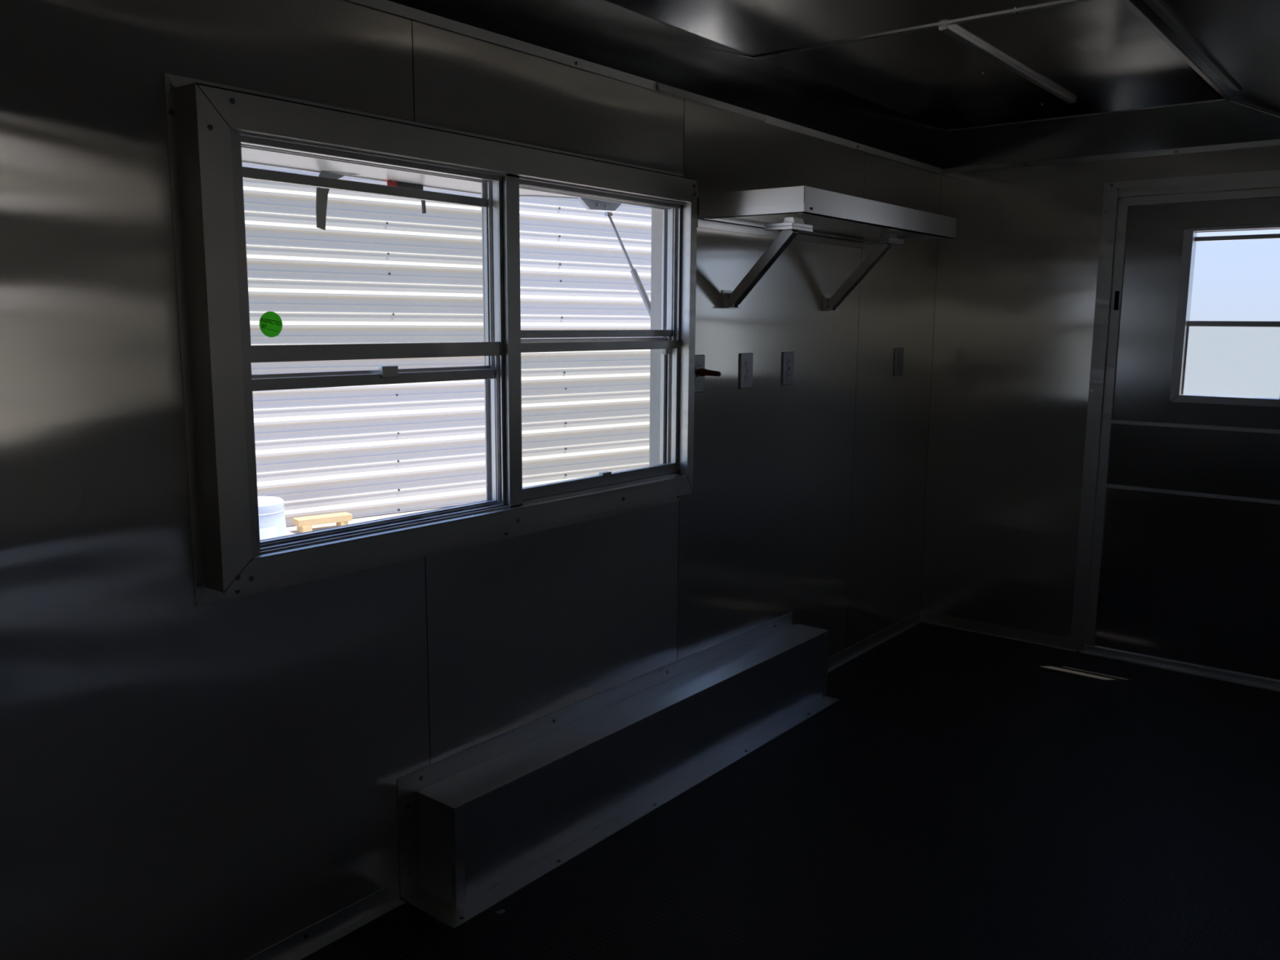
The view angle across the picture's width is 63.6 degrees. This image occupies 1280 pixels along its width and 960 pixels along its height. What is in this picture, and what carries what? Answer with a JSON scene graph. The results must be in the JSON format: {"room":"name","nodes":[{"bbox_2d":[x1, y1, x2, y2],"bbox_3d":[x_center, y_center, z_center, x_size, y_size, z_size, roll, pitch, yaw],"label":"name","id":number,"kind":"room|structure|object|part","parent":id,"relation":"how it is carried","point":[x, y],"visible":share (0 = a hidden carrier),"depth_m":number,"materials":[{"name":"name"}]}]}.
{"room":"food trailer interior","nodes":[
{"label":"food trailer interior","id":0,"kind":"room"},
{"bbox_2d":[0,0,942,959],"bbox_3d":[-0.796,-0.095,2.360,0.075,2.460,7.293,7,11,38],"label":"wall","id":1,"kind":"structure","parent":0,"point":[180,780],"depth_m":2.37,"materials":[{"name":"silver"}]},
{"bbox_2d":[245,880,405,959],"bbox_3d":[-1.825,1.295,1.187,0.030,0.052,3.878,7,11,38],"label":"baseboard","id":2,"kind":"structure","parent":1,"relation":"attached to","point":[334,927],"depth_m":2.54,"materials":[{"name":"silver metal"}]},
{"bbox_2d":[164,73,697,606],"bbox_3d":[-0.395,-0.362,2.762,0.164,1.073,1.724,7,11,38],"label":"window","id":3,"kind":"structure","parent":1,"relation":"in","point":[209,124],"depth_m":2.43,"materials":[{"name":"silver metal"}]},
{"bbox_3d":[-0.875,-0.265,2.105,0.081,1.071,0.087,7,11,38],"label":"frame trim","id":4,"kind":"part","parent":3,"relation":"part of","materials":[{"name":"silver metal"}]},
{"bbox_2d":[259,311,282,337],"bbox_3d":[-0.790,-0.333,2.211,0.001,0.055,0.055,7,11,38],"label":"sticker","id":5,"kind":"object","parent":3,"relation":"attached to","point":[270,322],"visible":1,"depth_m":2.21,"materials":[{"name":"green paper"}]},
{"bbox_3d":[-0.632,-0.471,2.463,0.014,0.455,0.730,7,11,38],"label":"screen frame","id":6,"kind":"part","parent":3,"relation":"part of","materials":[{"name":"silver metal"}]},
{"bbox_3d":[-0.600,-0.516,2.428,0.018,0.458,0.741,7,11,38],"label":"sash frame","id":7,"kind":"part","parent":3,"relation":"part of","materials":[{"name":"silver metal"}]},
{"bbox_3d":[-0.617,-0.075,2.509,0.016,0.366,0.734,7,11,38],"label":"sash frame","id":8,"kind":"part","parent":3,"relation":"part of","materials":[{"name":"silver metal"}]},
{"bbox_3d":[-0.363,-0.840,2.666,0.081,0.098,1.722,7,11,38],"label":"frame trim","id":9,"kind":"part","parent":3,"relation":"part of","materials":[{"name":"silver metal"}]},
{"bbox_3d":[-0.370,0.123,2.814,0.081,0.100,1.722,7,11,38],"label":"frame trim","id":10,"kind":"part","parent":3,"relation":"part of","materials":[{"name":"silver metal"}]},
{"bbox_3d":[-0.383,-0.362,2.764,0.095,0.900,1.595,7,11,38],"label":"frame","id":11,"kind":"part","parent":3,"relation":"part of","materials":[{"name":"silver metal"}]},
{"bbox_3d":[-0.146,-0.210,3.133,0.014,0.438,0.726,7,11,38],"label":"screen frame","id":12,"kind":"part","parent":3,"relation":"part of","materials":[{"name":"silver metal"}]},
{"bbox_3d":[-0.127,-0.631,3.053,0.022,0.414,0.735,7,11,38],"label":"sash frame","id":13,"kind":"part","parent":3,"relation":"part of","materials":[{"name":"silver metal"}]},
{"bbox_3d":[-0.110,-0.198,3.104,0.020,0.432,0.737,7,11,38],"label":"sash frame","id":14,"kind":"part","parent":3,"relation":"part of","materials":[{"name":"silver metal"}]},
{"bbox_3d":[0.144,-0.453,3.380,0.040,1.071,0.101,-4,10,-28],"label":"frame trim","id":15,"kind":"part","parent":3,"relation":"part of","materials":[{"name":"silver metal"}]},
{"bbox_2d":[241,147,622,211],"bbox_3d":[-0.511,-0.955,3.125,0.512,0.095,2.330,7,11,38],"label":"flap","id":16,"kind":"object","parent":1,"relation":"attached to","point":[251,156],"visible":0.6,"depth_m":3.06,"materials":[{"name":"white metal"}]},
{"bbox_2d":[315,170,359,230],"bbox_3d":[-0.889,-0.822,3.040,0.059,0.171,0.122,7,11,38],"label":"strap","id":17,"kind":"object","parent":16,"relation":"hanging from","point":[322,193],"visible":0.8,"depth_m":3.03,"materials":[{"name":"grey metal"}]},
{"bbox_2d":[386,179,426,213],"bbox_3d":[-0.737,-0.900,3.249,0.031,0.107,0.157,7,11,38],"label":"flap latch","id":18,"kind":"object","parent":16,"relation":"attached to","point":[390,183],"visible":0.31,"depth_m":3.25,"materials":[{"name":"grey metal"}]},
{"bbox_3d":[-0.509,-0.956,3.123,0.508,0.084,2.330,7,11,38],"label":"panel","id":19,"kind":"part","parent":16,"relation":"part of","materials":[{"name":"white metal"}]},
{"bbox_2d":[604,211,650,317],"bbox_3d":[-0.007,-0.729,3.775,0.033,0.540,0.580,-4,10,-25],"label":"gas strut","id":20,"kind":"object","parent":16,"relation":"attached to","point":[633,272],"visible":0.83,"depth_m":3.78,"materials":[{"name":"grey metal"}]},
{"bbox_3d":[-0.073,-0.897,3.892,0.011,0.233,0.247,-4,10,-24],"label":"rod","id":21,"kind":"part","parent":20,"relation":"part of","materials":[{"name":"grey metal"}]},
{"bbox_2d":[346,0,947,173],"bbox_3d":[-0.778,-1.145,2.124,0.034,0.194,7.191,7,11,38],"label":"trim","id":22,"kind":"structure","parent":1,"relation":"attached to","point":[604,37],"depth_m":3.23,"materials":[{"name":"grey metal"}]},
{"bbox_2d":[694,355,705,392],"bbox_3d":[0.197,-0.362,3.516,0.011,0.127,0.082,7,11,38],"label":"wall outlet","id":23,"kind":"object","parent":1,"relation":"attached to","point":[699,359],"visible":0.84,"depth_m":3.52,"materials":[{"name":"grey plastic"}]},
{"bbox_2d":[695,360,701,370],"bbox_3d":[0.198,-0.388,3.511,0.002,0.033,0.033,7,11,38],"label":"receptacle","id":24,"kind":"object","parent":23,"relation":"attached to","point":[698,363],"depth_m":3.51,"materials":[{"name":"black"}]},
{"bbox_2d":[695,376,701,386],"bbox_3d":[0.198,-0.336,3.519,0.002,0.033,0.033,7,11,38],"label":"receptacle","id":25,"kind":"object","parent":23,"relation":"attached to","point":[698,379],"depth_m":3.52,"materials":[{"name":"black"}]},
{"bbox_2d":[698,368,720,376],"bbox_3d":[0.239,-0.364,3.501,0.079,0.027,0.027,7,11,38],"label":"plug","id":26,"kind":"object","parent":23,"relation":"attached to","point":[703,372],"visible":1,"depth_m":3.50,"materials":[{"name":"brown plastic"}]},
{"bbox_2d":[739,352,753,388],"bbox_3d":[0.389,-0.397,3.756,0.011,0.127,0.082,7,11,38],"label":"wall outlet","id":27,"kind":"object","parent":1,"relation":"attached to","point":[746,360],"visible":1,"depth_m":3.75,"materials":[{"name":"grey plastic"}]},
{"bbox_2d":[744,373,749,382],"bbox_3d":[0.390,-0.371,3.758,0.002,0.033,0.033,7,11,38],"label":"receptacle","id":28,"kind":"object","parent":27,"relation":"attached to","point":[746,375],"depth_m":3.76,"materials":[{"name":"black"}]},
{"bbox_2d":[744,359,750,368],"bbox_3d":[0.390,-0.423,3.751,0.002,0.033,0.033,7,11,38],"label":"receptacle","id":29,"kind":"object","parent":27,"relation":"attached to","point":[747,362],"depth_m":3.75,"materials":[{"name":"black"}]},
{"bbox_2d":[782,351,794,385],"bbox_3d":[0.574,-0.431,3.987,0.011,0.127,0.082,7,11,38],"label":"wall outlet","id":30,"kind":"object","parent":1,"relation":"attached to","point":[788,357],"visible":1,"depth_m":3.98,"materials":[{"name":"grey plastic"}]},
{"bbox_2d":[786,370,791,379],"bbox_3d":[0.575,-0.406,3.990,0.002,0.033,0.033,7,11,38],"label":"receptacle","id":31,"kind":"object","parent":30,"relation":"attached to","point":[788,372],"depth_m":3.99,"materials":[{"name":"black"}]},
{"bbox_2d":[786,357,791,365],"bbox_3d":[0.575,-0.457,3.982,0.002,0.033,0.033,7,11,38],"label":"receptacle","id":32,"kind":"object","parent":30,"relation":"attached to","point":[788,359],"depth_m":3.98,"materials":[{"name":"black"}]},
{"bbox_2d":[697,185,956,311],"bbox_3d":[0.730,-0.814,3.803,0.404,0.370,1.230,7,11,38],"label":"wall shelf","id":33,"kind":"object","parent":1,"relation":"attached to","point":[805,213],"visible":1,"depth_m":3.55,"materials":[{"name":"silver metal"}]},
{"bbox_2d":[827,610,921,672],"bbox_3d":[1.045,0.766,4.776,0.022,0.052,1.249,7,11,38],"label":"baseboard","id":34,"kind":"structure","parent":1,"relation":"attached to","point":[846,655],"depth_m":4.84,"materials":[{"name":"silver metal"}]},
{"bbox_2d":[893,347,903,375],"bbox_3d":[1.197,-0.546,4.764,0.011,0.127,0.082,7,11,38],"label":"wall outlet","id":35,"kind":"object","parent":1,"relation":"attached to","point":[899,352],"visible":1,"depth_m":4.76,"materials":[{"name":"grey plastic"}]},
{"bbox_2d":[753,0,1090,58],"bbox_3d":[0.839,-1.391,3.200,1.200,0.008,0.022,7,11,38],"label":"trim","id":36,"kind":"structure","parent":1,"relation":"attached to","point":[1070,2],"depth_m":3.16,"materials":[{"name":"silver metal"}]},
{"bbox_2d":[302,622,1279,959],"bbox_3d":[0.192,1.297,1.710,2.750,0.080,7.393,7,11,38],"label":"floor","id":37,"kind":"structure","parent":0,"point":[963,794],"depth_m":3.06,"materials":[{"name":"grey rubber"}]},
{"bbox_2d":[494,908,505,914],"bbox_3d":[-0.357,1.107,2.644,0.027,0.004,0.011,-5,10,-33],"label":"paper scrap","id":38,"kind":"object","parent":37,"relation":"on","point":[502,911],"visible":1,"depth_m":2.64,"materials":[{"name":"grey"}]},
{"bbox_2d":[396,612,839,928],"bbox_3d":[0.088,0.827,3.404,0.214,0.333,2.043,7,11,38],"label":"box","id":39,"kind":"object","parent":37,"relation":"on","point":[481,825],"visible":1,"depth_m":3.08,"materials":[{"name":"silver"}]},
{"bbox_3d":[-0.531,0.961,2.686,0.147,0.271,0.003,7,11,38],"label":"panel","id":40,"kind":"part","parent":39,"relation":"part of","materials":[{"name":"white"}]},
{"bbox_3d":[0.085,0.713,3.431,0.150,0.003,1.979,7,11,38],"label":"panel","id":41,"kind":"part","parent":39,"relation":"part of","materials":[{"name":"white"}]},
{"bbox_3d":[0.142,0.855,3.406,0.003,0.271,1.977,7,11,38],"label":"panel","id":42,"kind":"part","parent":39,"relation":"part of","materials":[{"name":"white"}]},
{"bbox_2d":[604,0,1225,130],"bbox_3d":[0.215,-1.143,1.337,2.705,0.064,7.363,7,11,38],"label":"ceiling","id":43,"kind":"structure","parent":0,"point":[1100,54],"depth_m":3.44,"materials":[{"name":"silver metal"}]},
{"bbox_2d":[938,25,1075,103],"bbox_3d":[1.337,-1.456,3.662,0.030,0.014,1.328,7,11,38],"label":"batten","id":44,"kind":"object","parent":43,"relation":"attached to","point":[948,30],"visible":1,"depth_m":3.54,"materials":[{"name":"silver metal"}]},
{"bbox_2d":[919,145,1279,639],"bbox_3d":[2.462,-0.350,4.345,2.550,2.510,0.090,7,11,38],"label":"wall","id":45,"kind":"structure","parent":0,"point":[1015,291],"depth_m":4.84,"materials":[{"name":"silver"}]},
{"bbox_2d":[920,610,1077,652],"bbox_3d":[1.726,0.733,5.024,0.771,0.052,0.018,7,11,38],"label":"baseboard","id":46,"kind":"structure","parent":45,"relation":"attached to","point":[1037,638],"depth_m":5.02,"materials":[{"name":"silver metal"}]},
{"bbox_2d":[947,99,1226,131],"bbox_3d":[1.905,-1.587,4.507,1.170,0.003,0.005,7,11,38],"label":"trim","id":47,"kind":"structure","parent":45,"relation":"attached to","point":[1220,100],"depth_m":4.46,"materials":[{"name":"silver metal"}]},
{"bbox_2d":[942,99,1279,173],"bbox_3d":[2.433,-1.430,4.131,2.550,0.192,0.030,7,11,38],"label":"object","id":48,"kind":"structure","parent":45,"relation":"attached to","point":[1224,125],"depth_m":4.44,"materials":[{"name":"grey metal"}]},
{"bbox_2d":[1070,169,1279,691],"bbox_3d":[2.450,-0.202,4.359,1.058,2.113,0.107,7,11,38],"label":"door","id":49,"kind":"structure","parent":45,"relation":"in","point":[1178,562],"depth_m":4.46,"materials":[{"name":"silver metal"}]},
{"bbox_3d":[2.036,-0.249,4.641,0.055,2.113,0.003,7,11,38],"label":"frame trim","id":50,"kind":"part","parent":49,"relation":"part of","materials":[{"name":"silver metal"}]},
{"bbox_3d":[2.071,-0.229,4.640,0.005,2.075,0.046,7,11,38],"label":"frame trim","id":51,"kind":"part","parent":49,"relation":"part of","materials":[{"name":"silver metal"}]},
{"bbox_3d":[2.092,-0.788,4.531,0.018,0.083,0.002,7,11,38],"label":"strike plate","id":52,"kind":"part","parent":49,"relation":"part of","materials":[{"name":"black metal"}]},
{"bbox_3d":[2.318,-0.091,4.466,0.543,0.272,0.003,7,11,38],"label":"panel","id":53,"kind":"part","parent":49,"relation":"part of","materials":[{"name":"grey metal"}]},
{"bbox_3d":[2.329,-0.510,4.408,0.007,0.289,0.008,7,11,38],"label":"screen rail","id":54,"kind":"part","parent":49,"relation":"part of","materials":[{"name":"silver metal"}]},
{"bbox_3d":[2.460,0.071,4.372,0.913,0.016,0.010,7,11,38],"label":"cross rail","id":55,"kind":"part","parent":49,"relation":"part of","materials":[{"name":"silver metal"}]},
{"bbox_3d":[2.454,-1.213,4.188,1.043,0.063,0.045,7,11,38],"label":"frame trim","id":56,"kind":"part","parent":49,"relation":"part of","materials":[{"name":"silver metal"}]},
{"bbox_3d":[2.462,-0.215,4.328,0.913,0.016,0.010,7,11,38],"label":"cross rail","id":57,"kind":"part","parent":49,"relation":"part of","materials":[{"name":"silver metal"}]},
{"bbox_3d":[2.473,-0.647,4.277,0.366,0.023,0.025,7,11,38],"label":"meeting rail","id":58,"kind":"part","parent":49,"relation":"part of","materials":[{"name":"silver metal"}]},
{"bbox_3d":[2.480,-0.994,4.230,0.366,0.018,0.018,7,11,38],"label":"sash rail","id":59,"kind":"part","parent":49,"relation":"part of","materials":[{"name":"silver metal"}]},
{"bbox_2d":[1120,0,1231,100],"bbox_3d":[0.149,-1.120,1.381,0.016,0.003,7.183,7,11,38],"label":"trim","id":60,"kind":"structure","parent":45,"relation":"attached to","point":[1126,2],"depth_m":3.34,"materials":[{"name":"silver metal"}]},
{"bbox_2d":[1142,0,1241,91],"bbox_3d":[1.385,-1.278,2.777,0.037,0.024,2.520,7,11,38],"label":"batten","id":61,"kind":"object","parent":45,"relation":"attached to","point":[1154,5],"visible":1,"depth_m":3.11,"materials":[{"name":"grey metal"}]},
{"bbox_2d":[1128,0,1279,115],"bbox_3d":[0.682,-0.920,0.990,1.343,0.278,7.193,7,11,38],"label":"trim","id":62,"kind":"structure","parent":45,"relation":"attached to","point":[1242,37],"depth_m":2.92,"materials":[{"name":"grey metal"}]},
{"bbox_2d":[1230,100,1279,118],"bbox_3d":[2.604,-1.358,3.988,0.593,0.281,0.004,7,11,38],"label":"trim","id":63,"kind":"structure","parent":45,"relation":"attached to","point":[1255,108],"depth_m":4.09,"materials":[{"name":"silver metal"}]},
{"label":"outside","id":64,"kind":"structure","parent":0,"visible":0},
{"bbox_2d":[286,505,455,535],"bbox_3d":[3.189,0.662,9.150,26.000,0.100,30.000,7,11,38],"label":"ground","id":65,"kind":"structure","parent":64,"point":[291,530],"depth_m":10.23,"materials":[{"name":"concrete"}]},
{"bbox_2d":[257,496,287,540],"bbox_3d":[-2.603,0.511,7.022,0.470,0.760,0.470,7,11,38],"label":"tub","id":66,"kind":"object","parent":65,"relation":"on","point":[272,521],"visible":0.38,"depth_m":6.88,"materials":[{"name":"white plastic"}]},
{"bbox_2d":[296,525,311,533],"bbox_3d":[-3.135,0.456,9.645,0.100,0.064,0.100,7,11,38],"label":"wood block","id":67,"kind":"object","parent":65,"relation":"on","point":[307,528],"visible":0.71,"depth_m":9.61,"materials":[{"name":"brown wood"}]},
{"bbox_2d":[292,511,352,526],"bbox_3d":[-3.005,0.373,9.780,0.524,0.062,0.150,-6,11,-38],"label":"lumber","id":68,"kind":"object","parent":67,"relation":"on","point":[339,517],"visible":1,"depth_m":9.72,"materials":[{"name":"brown wood"}]},
{"bbox_2d":[336,520,348,526],"bbox_3d":[-2.849,0.423,9.875,0.080,0.064,0.080,7,11,38],"label":"wood block","id":69,"kind":"object","parent":65,"relation":"on","point":[341,523],"visible":0.55,"depth_m":9.84,"materials":[{"name":"brown wood"}]},
{"bbox_2d":[241,162,651,526],"bbox_3d":[-3.387,-1.487,9.629,18.500,3.897,0.152,-7,11,-40],"label":"metal building","id":70,"kind":"structure","parent":65,"relation":"on","point":[382,269],"depth_m":10.59,"materials":[{"name":"paint"}]}
]}

